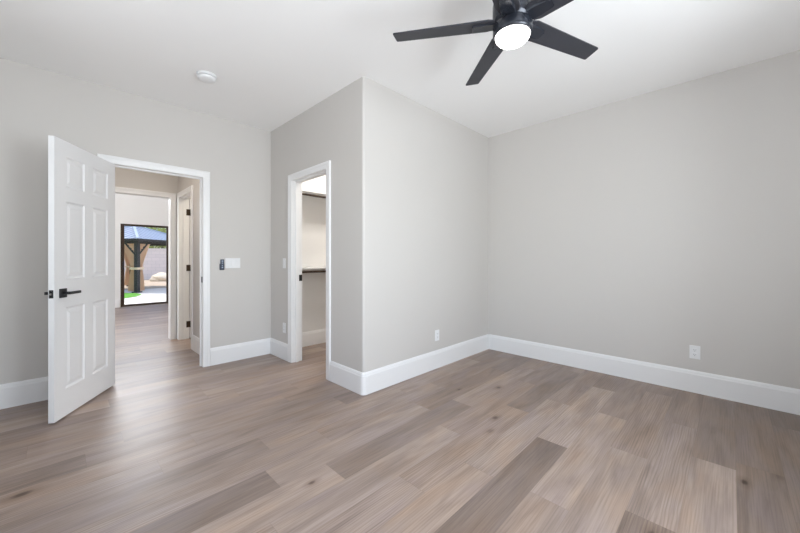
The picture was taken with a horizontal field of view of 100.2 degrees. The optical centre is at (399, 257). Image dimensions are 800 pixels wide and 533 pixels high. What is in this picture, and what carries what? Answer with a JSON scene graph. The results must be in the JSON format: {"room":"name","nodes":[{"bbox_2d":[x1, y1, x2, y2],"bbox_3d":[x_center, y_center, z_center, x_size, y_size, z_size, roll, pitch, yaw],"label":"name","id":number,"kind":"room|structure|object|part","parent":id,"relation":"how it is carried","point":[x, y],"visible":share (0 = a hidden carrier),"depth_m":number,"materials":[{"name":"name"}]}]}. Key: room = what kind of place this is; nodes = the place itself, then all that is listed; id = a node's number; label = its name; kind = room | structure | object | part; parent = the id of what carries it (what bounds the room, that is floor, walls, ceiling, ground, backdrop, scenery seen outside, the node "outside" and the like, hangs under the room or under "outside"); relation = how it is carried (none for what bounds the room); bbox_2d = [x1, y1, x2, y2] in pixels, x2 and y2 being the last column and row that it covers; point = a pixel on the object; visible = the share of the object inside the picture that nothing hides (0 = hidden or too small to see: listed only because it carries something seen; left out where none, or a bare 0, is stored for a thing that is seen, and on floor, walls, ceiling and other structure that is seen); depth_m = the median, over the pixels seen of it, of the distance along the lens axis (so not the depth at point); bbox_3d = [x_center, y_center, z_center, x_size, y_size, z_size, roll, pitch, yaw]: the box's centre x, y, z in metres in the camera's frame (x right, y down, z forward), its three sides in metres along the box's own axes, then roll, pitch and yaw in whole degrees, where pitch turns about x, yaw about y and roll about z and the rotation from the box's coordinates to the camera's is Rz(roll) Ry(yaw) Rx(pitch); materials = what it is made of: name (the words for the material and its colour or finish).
{"room":"empty bedroom","nodes":[
{"label":"empty bedroom","id":0,"kind":"room"},
{"bbox_2d":[0,58,270,384],"bbox_3d":[-1.926,-0.193,3.897,0.120,2.740,4.970,0,0,45],"label":"wall","id":1,"kind":"structure","parent":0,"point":[36,103],"depth_m":3.06,"materials":[{"name":"grey paint"}]},
{"bbox_2d":[97,153,209,366],"bbox_3d":[-2.437,0.119,3.368,0.138,2.115,0.915,0,0,45],"label":"door frame","id":2,"kind":"structure","parent":1,"relation":"attached to","point":[113,159],"depth_m":3.61,"materials":[{"name":"white paint"}]},
{"bbox_2d":[44,135,114,423],"bbox_3d":[-2.560,0.151,2.720,0.155,2.028,0.776,0,0,-15],"label":"door","id":3,"kind":"structure","parent":2,"relation":"attached to","point":[81,184],"depth_m":2.63,"materials":[{"name":"white paint"}]},
{"bbox_3d":[-2.457,0.256,2.440,0.009,0.066,0.068,0,0,-15],"label":"handle","id":4,"kind":"part","parent":3,"relation":"part of","materials":[{"name":"black metal"}]},
{"bbox_3d":[-2.444,0.256,2.495,0.045,0.022,0.122,0,0,-15],"label":"lever","id":5,"kind":"part","parent":3,"relation":"part of","materials":[{"name":"black metal"}]},
{"bbox_2d":[220,259,223,269],"bbox_3d":[-1.986,0.075,3.735,0.022,0.120,0.050,0,0,45],"label":"remote","id":6,"kind":"object","parent":1,"relation":"attached to","point":[221,260],"visible":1,"depth_m":3.73,"materials":[{"name":"black plastic"}]},
{"bbox_2d":[225,258,239,267],"bbox_3d":[-1.909,0.059,3.822,0.010,0.115,0.162,0,0,45],"label":"light switch","id":7,"kind":"object","parent":1,"relation":"attached to","point":[229,262],"visible":1,"depth_m":3.82,"materials":[{"name":"white plastic"}]},
{"bbox_2d":[210,338,287,365],"bbox_3d":[-1.671,1.082,3.735,0.470,0.190,0.681,0,0,45],"label":"baseboard","id":8,"kind":"structure","parent":1,"relation":"attached to","point":[239,351],"depth_m":3.89,"materials":[{"name":"white paint"}]},
{"bbox_2d":[115,193,167,306],"bbox_3d":[-6.703,-0.773,8.040,0.140,3.900,8.000,0,0,45],"label":"wall","id":9,"kind":"structure","parent":0,"point":[129,209],"depth_m":8.14,"materials":[{"name":"white paint"}]},
{"bbox_2d":[115,300,119,307],"bbox_3d":[-8.068,1.082,6.550,0.016,0.190,3.962,0,0,45],"label":"baseboard","id":10,"kind":"structure","parent":9,"relation":"attached to","point":[117,302],"depth_m":7.93,"materials":[{"name":"white paint"}]},
{"bbox_2d":[121,224,167,306],"bbox_3d":[-6.356,0.177,8.352,0.095,2.000,0.968,0,0,45],"label":"door","id":11,"kind":"structure","parent":9,"relation":"in","point":[122,225],"depth_m":8.18,"materials":[{"name":"brown metal"}]},
{"bbox_2d":[115,167,190,338],"bbox_3d":[-3.426,-0.773,4.798,0.120,3.900,8.000,0,0,45],"label":"wall","id":12,"kind":"structure","parent":0,"point":[126,178],"depth_m":4.65,"materials":[{"name":"grey paint"}]},
{"bbox_2d":[115,186,175,339],"bbox_3d":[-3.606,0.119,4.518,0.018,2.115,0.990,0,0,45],"label":"trim","id":13,"kind":"structure","parent":12,"relation":"attached to","point":[172,196],"depth_m":4.83,"materials":[{"name":"white paint"}]},
{"bbox_2d":[178,177,198,337],"bbox_3d":[-2.646,-0.193,4.377,1.580,2.740,0.120,0,0,45],"label":"wall","id":14,"kind":"structure","parent":0,"point":[183,183],"depth_m":4.24,"materials":[{"name":"grey paint"}]},
{"bbox_2d":[177,185,192,348],"bbox_3d":[-2.947,0.119,4.578,0.770,2.115,0.018,0,0,45],"label":"trim","id":15,"kind":"structure","parent":14,"relation":"attached to","point":[189,189],"depth_m":4.80,"materials":[{"name":"white paint"}]},
{"bbox_2d":[180,192,190,339],"bbox_3d":[-2.899,0.144,4.627,0.670,2.065,0.120,0,0,45],"label":"trim","id":16,"kind":"structure","parent":14,"relation":"attached to","point":[184,200],"depth_m":4.84,"materials":[{"name":"white paint"}]},
{"bbox_2d":[186,199,190,337],"bbox_3d":[-2.882,0.151,5.109,0.047,2.028,0.665,0,0,43],"label":"door","id":17,"kind":"structure","parent":14,"relation":"in","point":[188,211],"depth_m":4.89,"materials":[{"name":"white paint"}]},
{"bbox_2d":[192,335,198,353],"bbox_3d":[-2.402,1.082,4.040,0.757,0.190,0.016,0,0,45],"label":"baseboard","id":18,"kind":"structure","parent":14,"relation":"attached to","point":[195,340],"depth_m":4.18,"materials":[{"name":"white paint"}]},
{"bbox_2d":[302,175,325,331],"bbox_3d":[-0.225,-0.193,4.331,1.687,2.740,1.960,0,0,45],"label":"wall","id":19,"kind":"structure","parent":0,"point":[313,208],"depth_m":4.56,"materials":[{"name":"white paint"}]},
{"bbox_2d":[302,193,325,197],"bbox_3d":[-0.698,-0.797,4.791,0.248,0.063,1.948,0,0,45],"label":"closet rod","id":20,"kind":"object","parent":19,"relation":"attached to","point":[306,194],"visible":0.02,"depth_m":4.24,"materials":[{"name":"brown metal"}]},
{"bbox_2d":[302,270,325,272],"bbox_3d":[-0.727,0.173,4.819,0.248,0.063,1.948,0,0,45],"label":"closet rod","id":21,"kind":"object","parent":19,"relation":"attached to","point":[321,271],"visible":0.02,"depth_m":4.29,"materials":[{"name":"brown metal"}]},
{"bbox_2d":[302,189,325,198],"bbox_3d":[-0.719,-0.838,4.811,0.285,0.019,1.948,0,0,45],"label":"closet shelf","id":22,"kind":"object","parent":19,"relation":"attached to","point":[303,190],"visible":0.02,"depth_m":4.29,"materials":[{"name":"white paint"}]},
{"bbox_2d":[302,267,325,268],"bbox_3d":[-0.732,0.133,4.824,0.250,0.019,1.948,0,0,45],"label":"closet shelf","id":23,"kind":"object","parent":19,"relation":"attached to","point":[302,267],"visible":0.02,"depth_m":4.33,"materials":[{"name":"white paint"}]},
{"bbox_2d":[271,76,487,372],"bbox_3d":[-0.225,-0.193,4.246,1.807,2.740,2.080,0,0,45],"label":"wall","id":24,"kind":"structure","parent":0,"point":[409,181],"depth_m":3.30,"materials":[{"name":"grey paint"}]},
{"bbox_2d":[283,258,285,267],"bbox_3d":[-1.346,0.062,3.885,0.070,0.115,0.010,0,0,45],"label":"light switch","id":25,"kind":"object","parent":24,"relation":"attached to","point":[284,259],"visible":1,"depth_m":3.88,"materials":[{"name":"white plastic"}]},
{"bbox_2d":[283,323,285,332],"bbox_3d":[-1.346,0.812,3.886,0.072,0.116,0.008,0,0,45],"label":"wall outlet","id":26,"kind":"object","parent":24,"relation":"attached to","point":[284,324],"visible":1,"depth_m":3.88,"materials":[{"name":"white plastic"}]},
{"bbox_2d":[292,170,325,362],"bbox_3d":[-0.922,0.144,3.557,0.730,2.065,0.120,0,0,45],"label":"trim","id":27,"kind":"structure","parent":24,"relation":"attached to","point":[296,184],"depth_m":3.78,"materials":[{"name":"white paint"}]},
{"bbox_2d":[288,160,330,380],"bbox_3d":[-0.970,0.119,3.508,0.840,2.115,0.018,0,0,45],"label":"trim","id":28,"kind":"structure","parent":24,"relation":"attached to","point":[326,165],"depth_m":3.25,"materials":[{"name":"white paint"}]},
{"bbox_2d":[302,328,488,394],"bbox_3d":[-0.221,1.082,4.231,1.811,0.190,2.096,0,0,45],"label":"baseboard","id":29,"kind":"structure","parent":24,"relation":"attached to","point":[366,383],"depth_m":3.27,"materials":[{"name":"white paint"}]},
{"bbox_2d":[435,330,438,340],"bbox_3d":[0.399,0.829,3.586,0.008,0.116,0.072,0,0,45],"label":"wall outlet","id":30,"kind":"object","parent":24,"relation":"attached to","point":[436,331],"visible":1,"depth_m":3.58,"materials":[{"name":"white plastic"}]},
{"bbox_2d":[0,304,799,532],"bbox_3d":[-2.639,1.177,4.019,11.295,0.001,8.000,0,0,45],"label":"floor","id":31,"kind":"structure","parent":0,"point":[487,441],"depth_m":2.00,"materials":[{"name":"brown wood"}]},
{"bbox_2d":[0,376,47,409],"bbox_3d":[-1.359,1.082,0.831,5.000,0.190,1.169,0,0,45],"label":"baseboard","id":32,"kind":"structure","parent":31,"relation":"on","point":[13,394],"depth_m":2.68,"materials":[{"name":"white paint"}]},
{"bbox_2d":[0,0,799,137],"bbox_3d":[-0.668,-1.613,2.737,6.940,0.100,5.090,0,0,45],"label":"ceiling","id":33,"kind":"structure","parent":0,"point":[272,61],"depth_m":2.52,"materials":[{"name":"paint"}]},
{"bbox_2d":[196,70,216,83],"bbox_3d":[-1.654,-1.542,2.864,0.156,0.043,0.156,0,0,45],"label":"smoke detector","id":34,"kind":"object","parent":33,"relation":"attached to","point":[204,76],"visible":1,"depth_m":2.83,"materials":[{"name":"white plastic"}]},
{"bbox_2d":[393,0,597,85],"bbox_3d":[0.635,-1.358,1.763,1.205,0.410,1.251,0,0,45],"label":"ceiling fan","id":35,"kind":"object","parent":33,"relation":"hanging from","point":[514,23],"visible":1,"depth_m":1.83,"materials":[{"name":"grey metal"}]},
{"bbox_3d":[0.242,-1.264,1.873,0.553,0.029,0.123,0,0,12],"label":"blade","id":36,"kind":"part","parent":35,"relation":"part of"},
{"bbox_3d":[0.459,-1.256,1.826,0.127,0.021,0.078,0,0,11],"label":"blade arm","id":37,"kind":"part","parent":35,"relation":"part of","materials":[{"name":"grey metal"}]},
{"bbox_3d":[0.564,-1.264,2.166,0.123,0.029,0.553,0,0,-6],"label":"blade","id":38,"kind":"part","parent":35,"relation":"part of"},
{"bbox_3d":[0.586,-1.256,1.945,0.078,0.021,0.127,0,0,-7],"label":"blade arm","id":39,"kind":"part","parent":35,"relation":"part of","materials":[{"name":"grey metal"}]},
{"bbox_3d":[0.420,-1.264,1.476,0.123,0.029,0.553,0,0,30],"label":"blade","id":40,"kind":"part","parent":35,"relation":"part of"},
{"bbox_3d":[0.532,-1.256,1.668,0.078,0.021,0.127,0,0,29],"label":"blade arm","id":41,"kind":"part","parent":35,"relation":"part of","materials":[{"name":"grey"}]},
{"bbox_3d":[0.739,-1.256,1.860,0.127,0.021,0.078,0,0,-25],"label":"blade arm","id":42,"kind":"part","parent":35,"relation":"part of","materials":[{"name":"grey metal"}]},
{"bbox_3d":[0.706,-1.256,1.690,0.129,0.021,0.080,0,0,45],"label":"blade arm","id":43,"kind":"part","parent":35,"relation":"part of","materials":[{"name":"grey metal"}]},
{"bbox_3d":[0.863,-1.264,1.532,0.556,0.029,0.128,0,0,45],"label":"blade","id":44,"kind":"part","parent":35,"relation":"part of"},
{"bbox_3d":[0.942,-1.264,1.950,0.553,0.029,0.123,0,0,-24],"label":"blade","id":45,"kind":"part","parent":35,"relation":"part of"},
{"bbox_2d":[488,50,799,388],"bbox_3d":[1.684,-0.193,3.905,5.240,2.740,0.120,0,0,45],"label":"wall","id":46,"kind":"structure","parent":0,"point":[649,227],"depth_m":3.08,"materials":[{"name":"grey paint"}]},
{"bbox_2d":[489,334,799,414],"bbox_3d":[2.284,1.082,3.216,3.177,0.190,0.016,0,0,45],"label":"baseboard","id":47,"kind":"structure","parent":46,"relation":"attached to","point":[770,396],"depth_m":3.06,"materials":[{"name":"white paint"}]},
{"bbox_2d":[689,345,699,359],"bbox_3d":[2.580,0.825,2.927,0.072,0.116,0.008,0,0,45],"label":"wall outlet","id":48,"kind":"object","parent":46,"relation":"attached to","point":[694,351],"visible":1,"depth_m":2.93,"materials":[{"name":"white plastic"}]},
{"label":"outside","id":49,"kind":"structure","parent":0,"visible":0},
{"bbox_2d":[124,280,165,289],"bbox_3d":[-19.777,1.433,30.122,49.510,0.288,65.000,0,0,45],"label":"gravel","id":50,"kind":"object","parent":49,"point":[148,284],"depth_m":16.27,"materials":[{"name":"beige gravel"}]},
{"bbox_2d":[124,293,141,297],"bbox_3d":[-12.434,1.296,8.049,2.600,0.062,9.950,0,0,45],"label":"lawn","id":51,"kind":"structure","parent":50,"relation":"on","point":[126,295],"depth_m":11.28,"materials":[{"name":"green plant"}]},
{"bbox_2d":[124,248,165,279],"bbox_3d":[-12.423,0.447,22.846,0.240,2.060,65.000,0,0,45],"label":"wall","id":52,"kind":"structure","parent":50,"relation":"on","point":[154,263],"depth_m":20.21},
{"bbox_2d":[148,227,165,248],"bbox_3d":[-15.884,-0.842,22.308,2.697,4.239,2.687,0,0,45],"label":"tree","id":53,"kind":"object","parent":50,"relation":"on","point":[160,229],"visible":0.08,"depth_m":21.99,"materials":[{"name":"green plant"}]},
{"bbox_2d":[149,272,165,280],"bbox_3d":[-13.391,1.071,18.713,1.007,0.542,0.874,0,0,-30],"label":"boulder","id":54,"kind":"object","parent":50,"relation":"on","point":[161,276],"visible":0.61,"depth_m":18.43,"materials":[{"name":"beige stone"}]},
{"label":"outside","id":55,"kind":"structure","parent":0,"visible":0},
{"bbox_2d":[124,288,167,306],"bbox_3d":[-9.138,1.377,10.450,6.709,0.200,26.000,0,0,45],"label":"patio","id":56,"kind":"structure","parent":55,"point":[155,294],"depth_m":10.81,"materials":[{"name":"concrete"}]},
{"bbox_2d":[124,226,165,292],"bbox_3d":[-10.979,-0.050,13.784,3.393,2.654,3.393,0,0,4],"label":"gazebo","id":57,"kind":"object","parent":56,"relation":"on","point":[137,240],"visible":0.44,"depth_m":12.48,"materials":[{"name":"grey paint"}]},
{"bbox_2d":[124,244,133,290],"bbox_3d":[-10.036,0.347,12.344,0.520,1.760,0.071,0,0,4],"label":"curtain","id":58,"kind":"object","parent":57,"relation":"hanging from","point":[129,248],"depth_m":12.32,"materials":[{"name":"beige fabric"}]},
{"bbox_3d":[-11.030,-1.003,12.956,3.320,0.696,1.681,0,0,3],"label":"roof panel","id":59,"kind":"part","parent":57,"relation":"part of","materials":[{"name":"blue metal"}]},
{"bbox_3d":[-9.686,0.297,12.323,0.130,1.960,0.130,0,0,4],"label":"post","id":60,"kind":"part","parent":57,"relation":"part of","materials":[{"name":"black metal"}]},
{"bbox_2d":[140,244,149,290],"bbox_3d":[-9.665,0.347,12.672,0.071,1.760,0.520,0,0,4],"label":"curtain","id":61,"kind":"object","parent":57,"relation":"hanging from","point":[144,248],"depth_m":12.53,"materials":[{"name":"beige fabric"}]},
{"bbox_3d":[-10.151,-1.003,13.734,1.681,0.696,3.320,0,0,3],"label":"roof panel","id":62,"kind":"part","parent":57,"relation":"part of","materials":[{"name":"blue metal"}]}
]}

